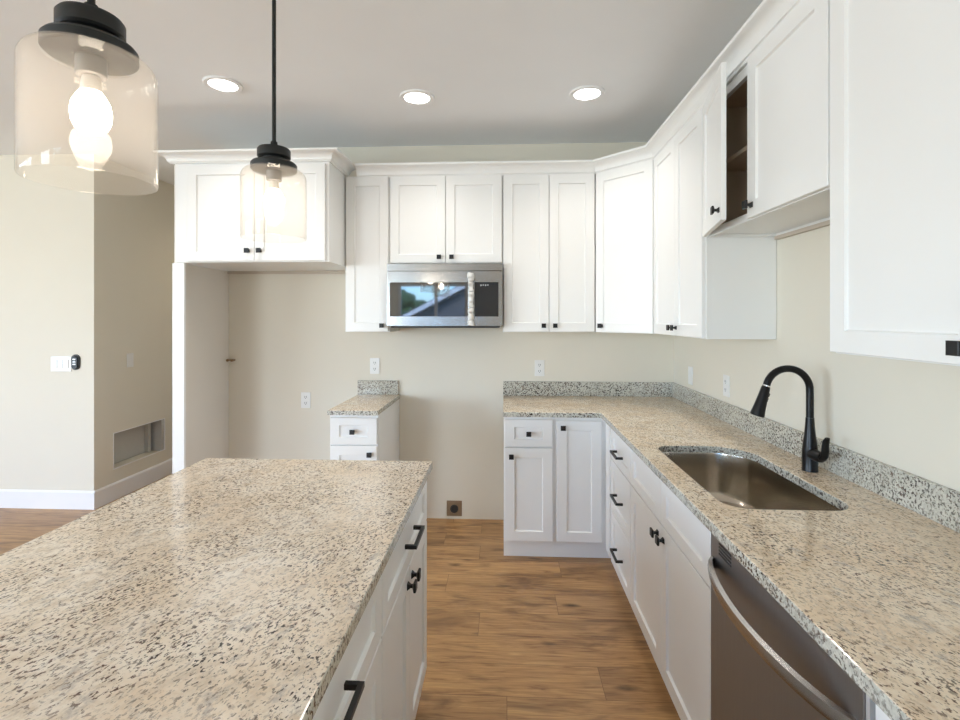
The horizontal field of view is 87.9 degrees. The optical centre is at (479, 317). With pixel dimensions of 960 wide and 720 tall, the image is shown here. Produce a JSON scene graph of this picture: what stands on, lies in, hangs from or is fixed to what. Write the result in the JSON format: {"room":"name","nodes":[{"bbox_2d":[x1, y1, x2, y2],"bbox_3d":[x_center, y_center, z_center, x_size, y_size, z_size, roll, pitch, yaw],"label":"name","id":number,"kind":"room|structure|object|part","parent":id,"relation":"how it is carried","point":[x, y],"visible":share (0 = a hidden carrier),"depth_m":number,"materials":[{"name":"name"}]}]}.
{"room":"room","nodes":[
{"label":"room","id":0,"kind":"room"},
{"bbox_2d":[0,154,78,490],"bbox_3d":[-4.699,0.106,3.984,3.216,2.740,0.120,0,0,3],"label":"wall","id":1,"kind":"structure","parent":0,"point":[39,200],"depth_m":3.86,"materials":[{"name":"beige paint"}]},
{"bbox_2d":[0,489,95,509],"bbox_3d":[-4.635,1.406,3.914,3.351,0.140,0.015,0,0,3],"label":"baseboard","id":2,"kind":"structure","parent":1,"relation":"attached to","point":[9,498],"depth_m":3.84,"materials":[{"name":"paint"}]},
{"bbox_2d":[51,356,71,370],"bbox_3d":[-3.237,0.357,3.846,0.168,0.117,0.009,0,0,3],"label":"switch plate","id":3,"kind":"object","parent":1,"relation":"attached to","point":[58,363],"visible":1,"depth_m":3.84,"materials":[{"name":"white plastic"}]},
{"bbox_2d":[71,354,80,369],"bbox_3d":[-3.119,0.344,3.834,0.068,0.120,0.021,0,0,3],"label":"remote control","id":4,"kind":"object","parent":1,"relation":"attached to","point":[75,359],"visible":1,"depth_m":3.83,"materials":[{"name":"grey plastic"}]},
{"bbox_2d":[79,154,173,490],"bbox_3d":[-2.956,0.106,5.447,0.120,2.740,3.215,0,0,3],"label":"wall","id":5,"kind":"structure","parent":0,"point":[126,223],"depth_m":4.11,"materials":[{"name":"beige paint"}]},
{"bbox_2d":[127,353,133,366],"bbox_3d":[-2.953,0.359,4.205,0.009,0.117,0.072,0,0,3],"label":"switch plate","id":6,"kind":"object","parent":5,"relation":"attached to","point":[130,356],"visible":1,"depth_m":4.20,"materials":[{"name":"white plastic"}]},
{"bbox_2d":[95,458,171,508],"bbox_3d":[-2.889,1.406,5.443,0.015,0.140,3.215,0,0,3],"label":"baseboard","id":7,"kind":"structure","parent":5,"relation":"attached to","point":[111,492],"depth_m":4.21,"materials":[{"name":"paint"}]},
{"bbox_2d":[113,418,164,469],"bbox_3d":[-3.016,1.083,4.336,0.134,0.337,0.656,0,0,3],"label":"wall niche","id":8,"kind":"object","parent":5,"relation":"attached to","point":[134,441],"visible":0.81,"depth_m":4.46,"materials":[{"name":"paint"}]},
{"bbox_3d":[-3.078,1.083,4.339,0.010,0.337,0.656,0,0,3],"label":"panel","id":9,"kind":"part","parent":8,"relation":"part of","materials":[{"name":"paint"}]},
{"bbox_3d":[-2.999,1.083,4.620,0.119,0.293,0.045,0,0,3],"label":"panel","id":10,"kind":"part","parent":8,"relation":"part of","materials":[{"name":"grey paint"}]},
{"bbox_2d":[0,474,679,719],"bbox_3d":[-2.593,1.501,1.081,7.912,0.050,12.100,0,0,3],"label":"floor","id":11,"kind":"structure","parent":0,"point":[509,637],"depth_m":2.32,"materials":[{"name":"brown wood"}]},
{"bbox_2d":[172,165,228,473],"bbox_3d":[-1.881,0.256,3.433,0.076,2.440,0.609,0,0,3],"label":"panel","id":12,"kind":"object","parent":11,"relation":"on","point":[200,295],"visible":0.54,"depth_m":3.37,"materials":[{"name":"beige paint"}]},
{"bbox_2d":[312,575,381,719],"bbox_3d":[-0.598,1.036,0.883,0.755,0.880,0.704,0,0,3],"label":"base cabinet","id":13,"kind":"object","parent":11,"relation":"on","point":[354,691],"visible":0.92,"depth_m":1.05,"materials":[{"name":"paint"}]},
{"bbox_3d":[-0.239,0.691,0.865,0.036,0.011,0.150,0,0,3],"label":"pull handle","id":14,"kind":"part","parent":13,"relation":"part of","materials":[{"name":"black metal"}]},
{"bbox_3d":[-0.258,1.065,1.041,0.018,0.566,0.347,0,0,3],"label":"door","id":15,"kind":"part","parent":13,"relation":"part of","materials":[{"name":"paint"}]},
{"bbox_2d":[330,400,398,460],"bbox_3d":[-0.762,1.036,3.353,0.303,0.880,0.656,0,0,3],"label":"base cabinet","id":16,"kind":"object","parent":11,"relation":"on","point":[352,437],"visible":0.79,"depth_m":3.06,"materials":[{"name":"paint"}]},
{"bbox_3d":[-0.777,0.698,3.063,0.291,0.163,0.018,0,0,3],"label":"drawer","id":17,"kind":"part","parent":16,"relation":"part of","materials":[{"name":"paint"}]},
{"bbox_3d":[-0.777,1.068,3.063,0.291,0.560,0.018,0,0,3],"label":"door","id":18,"kind":"part","parent":16,"relation":"part of","materials":[{"name":"paint"}]},
{"bbox_2d":[327,380,399,415],"bbox_3d":[-0.761,0.530,3.357,0.312,0.132,0.649,0,0,3],"label":"countertop","id":19,"kind":"structure","parent":16,"relation":"on","point":[374,397],"depth_m":3.44,"materials":[{"name":"stone"}]},
{"bbox_2d":[381,481,426,719],"bbox_3d":[-0.563,1.036,1.588,0.755,0.880,0.705,0,0,3],"label":"base cabinet","id":20,"kind":"object","parent":11,"relation":"on","point":[404,576],"visible":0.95,"depth_m":1.51,"materials":[{"name":"paint"}]},
{"bbox_2d":[0,458,432,719],"bbox_3d":[-0.694,0.581,1.042,0.920,0.030,1.893,0,0,3],"label":"countertop","id":21,"kind":"structure","parent":20,"relation":"on","point":[214,588],"depth_m":1.02,"materials":[{"name":"stone"}]},
{"bbox_3d":[-0.240,1.065,1.396,0.018,0.566,0.347,0,0,3],"label":"door","id":22,"kind":"part","parent":20,"relation":"part of","materials":[{"name":"paint"}]},
{"bbox_3d":[-0.231,0.692,1.571,0.018,0.168,0.697,0,0,3],"label":"drawer","id":23,"kind":"part","parent":20,"relation":"part of","materials":[{"name":"paint"}]},
{"bbox_3d":[-0.209,0.828,1.536,0.028,0.029,0.029,0,0,3],"label":"knob","id":24,"kind":"part","parent":20,"relation":"part of","materials":[{"name":"black metal"}]},
{"bbox_3d":[-0.204,0.691,1.570,0.036,0.011,0.150,0,0,3],"label":"pull handle","id":25,"kind":"part","parent":20,"relation":"part of","materials":[{"name":"black metal"}]},
{"bbox_3d":[-0.206,0.828,1.604,0.028,0.029,0.029,0,0,3],"label":"knob","id":26,"kind":"part","parent":20,"relation":"part of","materials":[{"name":"black metal"}]},
{"bbox_3d":[-0.222,1.065,1.746,0.018,0.566,0.347,0,0,3],"label":"door","id":27,"kind":"part","parent":20,"relation":"part of","materials":[{"name":"paint"}]},
{"bbox_2d":[504,417,553,556],"bbox_3d":[0.311,1.036,3.299,0.306,0.880,0.656,0,0,3],"label":"base cabinet","id":28,"kind":"object","parent":11,"relation":"on","point":[528,441],"visible":0.97,"depth_m":3.01,"materials":[{"name":"paint"}]},
{"bbox_3d":[0.293,0.698,3.010,0.288,0.163,0.018,0,0,3],"label":"drawer","id":29,"kind":"part","parent":28,"relation":"part of","materials":[{"name":"paint"}]},
{"bbox_3d":[0.293,1.068,3.010,0.288,0.560,0.018,0,0,3],"label":"door","id":30,"kind":"part","parent":28,"relation":"part of","materials":[{"name":"paint"}]},
{"bbox_2d":[553,417,611,557],"bbox_3d":[0.915,1.036,3.179,0.911,0.880,0.836,0,0,3],"label":"base cabinet","id":31,"kind":"object","parent":11,"relation":"on","point":[582,446],"visible":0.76,"depth_m":2.99,"materials":[{"name":"paint"}]},
{"bbox_3d":[0.596,0.985,2.995,0.266,0.727,0.018,0,0,3],"label":"door","id":32,"kind":"part","parent":31,"relation":"part of","materials":[{"name":"paint"}]},
{"bbox_2d":[503,381,959,719],"bbox_3d":[0.698,0.530,1.952,1.223,0.132,3.309,0,0,3],"label":"countertop","id":33,"kind":"structure","parent":31,"relation":"on","point":[874,581],"depth_m":1.30,"materials":[{"name":"stone"}]},
{"bbox_2d":[663,452,841,510],"bbox_3d":[0.944,0.701,1.834,0.422,0.210,0.777,0,0,3],"label":"sink","id":34,"kind":"object","parent":33,"relation":"in","point":[736,481],"visible":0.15,"depth_m":2.11,"materials":[{"name":"silver metal"}]},
{"bbox_2d":[750,365,829,472],"bbox_3d":[1.125,0.371,1.807,0.241,0.389,0.132,0,0,3],"label":"faucet","id":35,"kind":"object","parent":33,"relation":"on","point":[810,456],"visible":1,"depth_m":1.83,"materials":[{"name":"black metal"}]},
{"bbox_3d":[1.143,0.273,1.845,0.181,0.193,0.026,0,0,3],"label":"spout","id":36,"kind":"part","parent":35,"relation":"part of","materials":[{"name":"black metal"}]},
{"bbox_3d":[1.216,0.468,1.761,0.029,0.095,0.048,0,0,3],"label":"lever","id":37,"kind":"part","parent":35,"relation":"part of","materials":[{"name":"black metal"}]},
{"bbox_2d":[610,429,631,604],"bbox_3d":[1.009,1.036,2.537,0.659,0.880,0.434,0,0,3],"label":"base cabinet","id":38,"kind":"object","parent":11,"relation":"on","point":[620,495],"visible":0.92,"depth_m":2.52,"materials":[{"name":"paint"}]},
{"bbox_3d":[0.698,1.220,2.552,0.036,0.011,0.140,0,0,3],"label":"pull handle","id":39,"kind":"part","parent":38,"relation":"part of","materials":[{"name":"black metal"}]},
{"bbox_3d":[0.698,0.934,2.552,0.036,0.011,0.140,0,0,3],"label":"pull handle","id":40,"kind":"part","parent":38,"relation":"part of","materials":[{"name":"black metal"}]},
{"bbox_3d":[0.698,0.704,2.552,0.036,0.011,0.140,0,0,3],"label":"pull handle","id":41,"kind":"part","parent":38,"relation":"part of","materials":[{"name":"black metal"}]},
{"bbox_3d":[0.725,1.206,2.549,0.018,0.284,0.422,0,0,3],"label":"drawer","id":42,"kind":"part","parent":38,"relation":"part of","materials":[{"name":"paint"}]},
{"bbox_3d":[0.725,0.692,2.549,0.018,0.168,0.422,0,0,3],"label":"drawer","id":43,"kind":"part","parent":38,"relation":"part of","materials":[{"name":"paint"}]},
{"bbox_3d":[0.725,0.920,2.549,0.018,0.276,0.422,0,0,3],"label":"drawer","id":44,"kind":"part","parent":38,"relation":"part of","materials":[{"name":"paint"}]},
{"bbox_2d":[631,450,710,719],"bbox_3d":[0.979,1.036,1.863,0.652,0.880,0.913,0,0,3],"label":"base cabinet","id":45,"kind":"object","parent":11,"relation":"on","point":[671,547],"visible":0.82,"depth_m":1.76,"materials":[{"name":"paint"}]},
{"bbox_3d":[0.703,0.692,2.104,0.018,0.168,0.451,0,0,3],"label":"false drawer","id":46,"kind":"part","parent":45,"relation":"part of","materials":[{"name":"paint"}]},
{"bbox_3d":[0.703,1.065,2.104,0.018,0.566,0.451,0,0,3],"label":"door","id":47,"kind":"part","parent":45,"relation":"part of","materials":[{"name":"paint"}]},
{"bbox_3d":[0.669,0.826,1.913,0.028,0.029,0.029,0,0,3],"label":"knob","id":48,"kind":"part","parent":45,"relation":"part of","materials":[{"name":"black metal"}]},
{"bbox_3d":[0.666,0.826,1.845,0.028,0.029,0.029,0,0,3],"label":"knob","id":49,"kind":"part","parent":45,"relation":"part of","materials":[{"name":"black metal"}]},
{"bbox_3d":[0.680,0.692,1.651,0.018,0.168,0.451,0,0,3],"label":"false drawer","id":50,"kind":"part","parent":45,"relation":"part of","materials":[{"name":"paint"}]},
{"bbox_3d":[0.680,1.065,1.651,0.018,0.566,0.451,0,0,3],"label":"door","id":51,"kind":"part","parent":45,"relation":"part of","materials":[{"name":"paint"}]},
{"bbox_2d":[708,533,875,719],"bbox_3d":[0.898,1.040,1.096,0.649,0.872,0.616,0,0,3],"label":"dishwasher","id":52,"kind":"object","parent":11,"relation":"on","point":[765,665],"visible":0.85,"depth_m":1.12,"materials":[{"name":"grey metal"}]},
{"bbox_3d":[0.647,0.986,0.804,0.040,0.756,0.009,0,0,3],"label":"trim","id":53,"kind":"part","parent":52,"relation":"part of","materials":[{"name":"grey"}]},
{"bbox_2d":[876,705,890,719],"bbox_3d":[0.909,1.036,0.531,0.659,0.880,0.500,0,0,3],"label":"base cabinet","id":54,"kind":"object","parent":11,"relation":"on","point":[880,715],"visible":0.02,"depth_m":0.78,"materials":[{"name":"paint"}]},
{"bbox_2d":[0,0,762,184],"bbox_3d":[-2.593,-1.314,1.081,7.912,0.100,12.100,0,0,3],"label":"ceiling","id":55,"kind":"structure","parent":0,"point":[496,72],"depth_m":2.55,"materials":[{"name":"paint"}]},
{"bbox_2d":[16,0,157,188],"bbox_3d":[-0.685,-0.751,0.877,0.199,1.024,0.199,0,0,3],"label":"pendant light","id":56,"kind":"object","parent":55,"relation":"hanging from","point":[86,37],"visible":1,"depth_m":0.85,"materials":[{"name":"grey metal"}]},
{"bbox_2d":[74,51,107,82],"bbox_3d":[-0.685,-0.441,0.877,0.046,0.033,0.046,0,0,3],"label":"socket","id":57,"kind":"object","parent":56,"relation":"attached to","point":[92,66],"depth_m":0.86,"materials":[{"name":"grey"}]},
{"bbox_3d":[-0.685,-0.360,0.877,0.061,0.074,0.061,0,0,3],"label":"bulb","id":58,"kind":"part","parent":56,"relation":"part of","materials":[{"name":"white glass"}]},
{"bbox_2d":[202,75,242,93],"bbox_3d":[-1.390,-1.259,2.694,0.196,0.010,0.196,0,0,3],"label":"recessed light","id":59,"kind":"object","parent":55,"relation":"in","point":[222,84],"visible":1,"depth_m":2.69,"materials":[{"name":"paint"}]},
{"bbox_2d":[241,0,303,235],"bbox_3d":[-0.662,-0.758,1.600,0.199,1.010,0.199,0,0,3],"label":"pendant light","id":60,"kind":"object","parent":55,"relation":"hanging from","point":[272,160],"visible":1,"depth_m":1.58,"materials":[{"name":"grey metal"}]},
{"bbox_2d":[266,169,281,182],"bbox_3d":[-0.662,-0.455,1.600,0.046,0.033,0.046,0,0,3],"label":"socket","id":61,"kind":"object","parent":60,"relation":"attached to","point":[272,175],"depth_m":1.58,"materials":[{"name":"grey"}]},
{"bbox_3d":[-0.662,-0.899,1.600,0.012,0.668,0.012,0,0,3],"label":"rod","id":62,"kind":"part","parent":60,"relation":"part of","materials":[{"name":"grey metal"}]},
{"bbox_3d":[-0.662,-0.374,1.600,0.061,0.074,0.061,0,0,3],"label":"bulb","id":63,"kind":"part","parent":60,"relation":"part of","materials":[{"name":"white glass"}]},
{"bbox_2d":[400,89,433,105],"bbox_3d":[-0.361,-1.259,2.852,0.196,0.010,0.196,0,0,3],"label":"recessed light","id":64,"kind":"object","parent":55,"relation":"in","point":[417,97],"visible":1,"depth_m":2.84,"materials":[{"name":"white"}]},
{"bbox_2d":[569,85,604,101],"bbox_3d":[0.603,-1.259,2.801,0.196,0.010,0.196,0,0,3],"label":"recessed light","id":65,"kind":"object","parent":55,"relation":"in","point":[586,93],"visible":1,"depth_m":2.79,"materials":[{"name":"white"}]},
{"bbox_2d":[229,142,673,519],"bbox_3d":[-0.259,0.106,3.717,3.312,2.740,0.120,0,0,3],"label":"wall","id":66,"kind":"structure","parent":0,"point":[288,338],"depth_m":3.67,"materials":[{"name":"beige paint"}]},
{"bbox_2d":[175,162,345,273],"bbox_3d":[-1.410,-0.645,3.385,0.984,0.638,0.656,0,0,3],"label":"upper cabinet","id":67,"kind":"object","parent":66,"relation":"attached to","point":[216,204],"visible":0.91,"depth_m":3.10,"materials":[{"name":"paint"}]},
{"bbox_3d":[-1.615,-0.650,3.105,0.428,0.596,0.018,0,0,3],"label":"door","id":68,"kind":"part","parent":67,"relation":"part of","materials":[{"name":"paint"}]},
{"bbox_2d":[153,147,355,176],"bbox_3d":[-1.420,-0.996,3.372,1.152,0.062,0.684,0,0,3],"label":"crown molding","id":69,"kind":"structure","parent":67,"relation":"attached to","point":[333,155],"depth_m":3.08,"materials":[{"name":"paint"}]},
{"bbox_3d":[-1.395,-0.336,3.704,0.984,0.020,0.019,0,0,3],"label":"rail","id":70,"kind":"part","parent":67,"relation":"part of","materials":[{"name":"beige wood"}]},
{"bbox_3d":[-1.175,-0.650,3.083,0.444,0.596,0.018,0,0,3],"label":"door","id":71,"kind":"part","parent":67,"relation":"part of","materials":[{"name":"paint"}]},
{"bbox_2d":[301,392,310,407],"bbox_3d":[-1.297,0.615,3.705,0.072,0.117,0.009,0,0,3],"label":"outlet","id":72,"kind":"object","parent":66,"relation":"attached to","point":[305,396],"visible":1,"depth_m":3.70,"materials":[{"name":"white plastic"}]},
{"bbox_2d":[345,176,398,331],"bbox_3d":[-0.757,-0.430,3.504,0.303,1.055,0.352,0,0,3],"label":"upper cabinet","id":73,"kind":"object","parent":66,"relation":"attached to","point":[367,199],"visible":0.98,"depth_m":3.36,"materials":[{"name":"paint"}]},
{"bbox_2d":[370,358,379,373],"bbox_3d":[-0.777,0.357,3.679,0.072,0.117,0.009,0,0,3],"label":"outlet","id":74,"kind":"object","parent":66,"relation":"attached to","point":[374,362],"visible":1,"depth_m":3.68,"materials":[{"name":"white plastic"}]},
{"bbox_2d":[358,380,398,394],"bbox_3d":[-0.751,0.515,3.671,0.302,0.102,0.020,0,0,3],"label":"backsplash","id":75,"kind":"structure","parent":66,"relation":"attached to","point":[383,387],"depth_m":3.66,"materials":[{"name":"stone"}]},
{"bbox_2d":[390,175,502,263],"bbox_3d":[-0.223,-0.659,3.478,0.761,0.598,0.352,0,0,3],"label":"upper cabinet","id":76,"kind":"object","parent":66,"relation":"attached to","point":[434,219],"visible":0.82,"depth_m":3.33,"materials":[{"name":"paint"}]},
{"bbox_3d":[-0.418,-0.656,3.349,0.373,0.580,0.018,0,0,3],"label":"door","id":77,"kind":"part","parent":76,"relation":"part of","materials":[{"name":"paint"}]},
{"bbox_2d":[387,263,502,327],"bbox_3d":[-0.225,-0.144,3.429,0.760,0.424,0.450,0,0,3],"label":"microwave","id":78,"kind":"object","parent":76,"relation":"attached to","point":[435,295],"visible":1,"depth_m":3.26,"materials":[{"name":"grey metal"}]},
{"bbox_3d":[-0.332,-0.125,3.283,0.560,0.358,0.036,0,0,3],"label":"door","id":79,"kind":"part","parent":78,"relation":"part of","materials":[{"name":"silver metal"}]},
{"bbox_3d":[-0.060,-0.120,3.224,0.048,0.348,0.057,0,0,3],"label":"handle","id":80,"kind":"part","parent":78,"relation":"part of","materials":[{"name":"white metal"}]},
{"bbox_3d":[0.048,-0.125,3.264,0.198,0.358,0.036,0,0,3],"label":"control panel","id":81,"kind":"part","parent":78,"relation":"part of","materials":[{"name":"silver metal"}]},
{"bbox_3d":[-0.042,-0.656,3.330,0.373,0.580,0.018,0,0,3],"label":"door","id":82,"kind":"part","parent":76,"relation":"part of","materials":[{"name":"paint"}]},
{"bbox_2d":[447,500,461,515],"bbox_3d":[-0.189,1.398,3.644,0.112,0.112,0.020,0,0,3],"label":"outlet","id":83,"kind":"object","parent":66,"relation":"attached to","point":[454,508],"visible":1,"depth_m":3.64,"materials":[{"name":"brown plastic"}]},
{"bbox_2d":[450,505,457,512],"bbox_3d":[-0.189,1.398,3.640,0.058,0.058,0.012,0,0,3],"label":"receptacle","id":84,"kind":"object","parent":83,"relation":"attached to","point":[453,508],"depth_m":3.64,"materials":[{"name":"grey plastic"}]},
{"bbox_2d":[535,360,544,375],"bbox_3d":[0.433,0.367,3.618,0.072,0.117,0.009,0,0,3],"label":"outlet","id":85,"kind":"object","parent":66,"relation":"attached to","point":[539,364],"visible":1,"depth_m":3.62,"materials":[{"name":"white plastic"}]},
{"bbox_2d":[503,174,594,331],"bbox_3d":[0.464,-0.430,3.443,0.612,1.055,0.352,0,0,3],"label":"upper cabinet","id":86,"kind":"object","parent":66,"relation":"attached to","point":[549,220],"visible":0.99,"depth_m":3.30,"materials":[{"name":"paint"}]},
{"bbox_3d":[0.307,-0.426,3.313,0.298,1.039,0.018,0,0,3],"label":"door","id":87,"kind":"part","parent":86,"relation":"part of","materials":[{"name":"paint"}]},
{"bbox_3d":[0.608,-0.426,3.297,0.295,1.039,0.018,0,0,3],"label":"door","id":88,"kind":"part","parent":86,"relation":"part of","materials":[{"name":"paint"}]},
{"bbox_2d":[503,381,671,396],"bbox_3d":[0.769,0.515,3.595,1.202,0.102,0.020,0,0,3],"label":"backsplash","id":89,"kind":"structure","parent":66,"relation":"attached to","point":[511,388],"depth_m":3.59,"materials":[{"name":"stone"}]},
{"bbox_2d":[595,160,655,333],"bbox_3d":[1.069,-0.430,3.283,0.612,1.055,0.612,0,0,3],"label":"upper cabinet","id":90,"kind":"object","parent":66,"relation":"attached to","point":[623,195],"visible":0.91,"depth_m":3.13,"materials":[{"name":"paint"}]},
{"bbox_2d":[354,0,802,177],"bbox_3d":[0.048,-0.986,1.917,1.905,0.078,2.833,0,0,3],"label":"crown molding","id":91,"kind":"structure","parent":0,"point":[767,17],"depth_m":2.95,"materials":[{"name":"paint"}]},
{"bbox_2d":[674,225,959,491],"bbox_3d":[1.230,0.106,-0.682,0.100,2.740,8.760,0,0,3],"label":"wall","id":92,"kind":"structure","parent":0,"point":[904,415],"depth_m":1.89,"materials":[{"name":"beige paint"}]},
{"bbox_2d":[688,366,692,384],"bbox_3d":[1.371,0.378,3.246,0.009,0.117,0.072,0,0,3],"label":"switch plate","id":93,"kind":"object","parent":92,"relation":"attached to","point":[690,369],"visible":1,"depth_m":3.23,"materials":[{"name":"white plastic"}]},
{"bbox_2d":[653,108,775,338],"bbox_3d":[1.165,-0.430,2.602,0.352,1.055,0.745,0,0,3],"label":"upper cabinet","id":94,"kind":"object","parent":92,"relation":"attached to","point":[704,287],"visible":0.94,"depth_m":2.34,"materials":[{"name":"paint"}]},
{"bbox_3d":[1.036,-0.426,2.793,0.018,1.039,0.364,0,0,3],"label":"door","id":95,"kind":"part","parent":94,"relation":"part of","materials":[{"name":"paint"}]},
{"bbox_3d":[1.002,0.053,2.580,0.028,0.029,0.029,0,0,3],"label":"knob","id":96,"kind":"part","parent":94,"relation":"part of","materials":[{"name":"black metal"}]},
{"bbox_3d":[1.018,-0.426,2.426,0.018,1.039,0.362,0,0,3],"label":"door","id":97,"kind":"part","parent":94,"relation":"part of","materials":[{"name":"paint"}]},
{"bbox_3d":[1.183,-0.126,2.228,0.278,0.444,0.001,0,0,3],"label":"panel","id":98,"kind":"part","parent":94,"relation":"part of","materials":[{"name":"paint"}]},
{"bbox_2d":[723,374,729,396],"bbox_3d":[1.345,0.372,2.720,0.009,0.117,0.072,0,0,3],"label":"outlet","id":99,"kind":"object","parent":92,"relation":"attached to","point":[726,379],"visible":1,"depth_m":2.71,"materials":[{"name":"white plastic"}]},
{"bbox_2d":[703,0,829,239],"bbox_3d":[1.085,-0.651,1.796,0.434,0.614,0.872,0,0,3],"label":"upper cabinet","id":100,"kind":"object","parent":92,"relation":"attached to","point":[766,132],"visible":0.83,"depth_m":1.69,"materials":[{"name":"paint"}]},
{"bbox_3d":[0.955,-0.654,2.039,0.018,0.583,0.405,0,0,15],"label":"door","id":101,"kind":"part","parent":100,"relation":"part of","materials":[{"name":"paint"}]},
{"bbox_3d":[0.888,-0.406,1.883,0.029,0.029,0.029,0,0,15],"label":"knob","id":102,"kind":"part","parent":100,"relation":"part of","materials":[{"name":"black metal"}]},
{"bbox_2d":[726,146,746,170],"bbox_3d":[1.156,-0.658,1.792,0.259,0.017,0.833,0,0,3],"label":"shelf","id":103,"kind":"object","parent":100,"relation":"attached to","point":[738,161],"depth_m":2.09,"materials":[{"name":"brown wood"}]},
{"bbox_3d":[0.963,-0.406,1.791,0.028,0.029,0.029,0,0,3],"label":"knob","id":104,"kind":"part","parent":100,"relation":"part of","materials":[{"name":"black metal"}]},
{"bbox_3d":[0.977,-0.654,1.597,0.018,0.583,0.455,0,0,3],"label":"door","id":105,"kind":"part","parent":100,"relation":"part of","materials":[{"name":"paint"}]},
{"bbox_3d":[1.291,-0.351,1.785,0.019,0.015,0.831,0,0,3],"label":"wall rail","id":106,"kind":"part","parent":100,"relation":"part of","materials":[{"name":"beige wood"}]},
{"bbox_2d":[671,382,959,532],"bbox_3d":[1.298,0.515,1.922,0.020,0.102,3.309,0,0,3],"label":"backsplash","id":107,"kind":"structure","parent":92,"relation":"attached to","point":[939,503],"depth_m":1.68,"materials":[{"name":"stone"}]},
{"bbox_2d":[830,0,959,365],"bbox_3d":[1.081,-0.430,0.901,0.352,1.055,0.912,0,0,3],"label":"upper cabinet","id":108,"kind":"object","parent":92,"relation":"attached to","point":[895,64],"visible":1,"depth_m":1.15,"materials":[{"name":"paint"}]},
{"bbox_3d":[0.921,0.059,0.957,0.028,0.029,0.029,0,0,3],"label":"knob","id":109,"kind":"part","parent":108,"relation":"part of","materials":[{"name":"black metal"}]}
]}

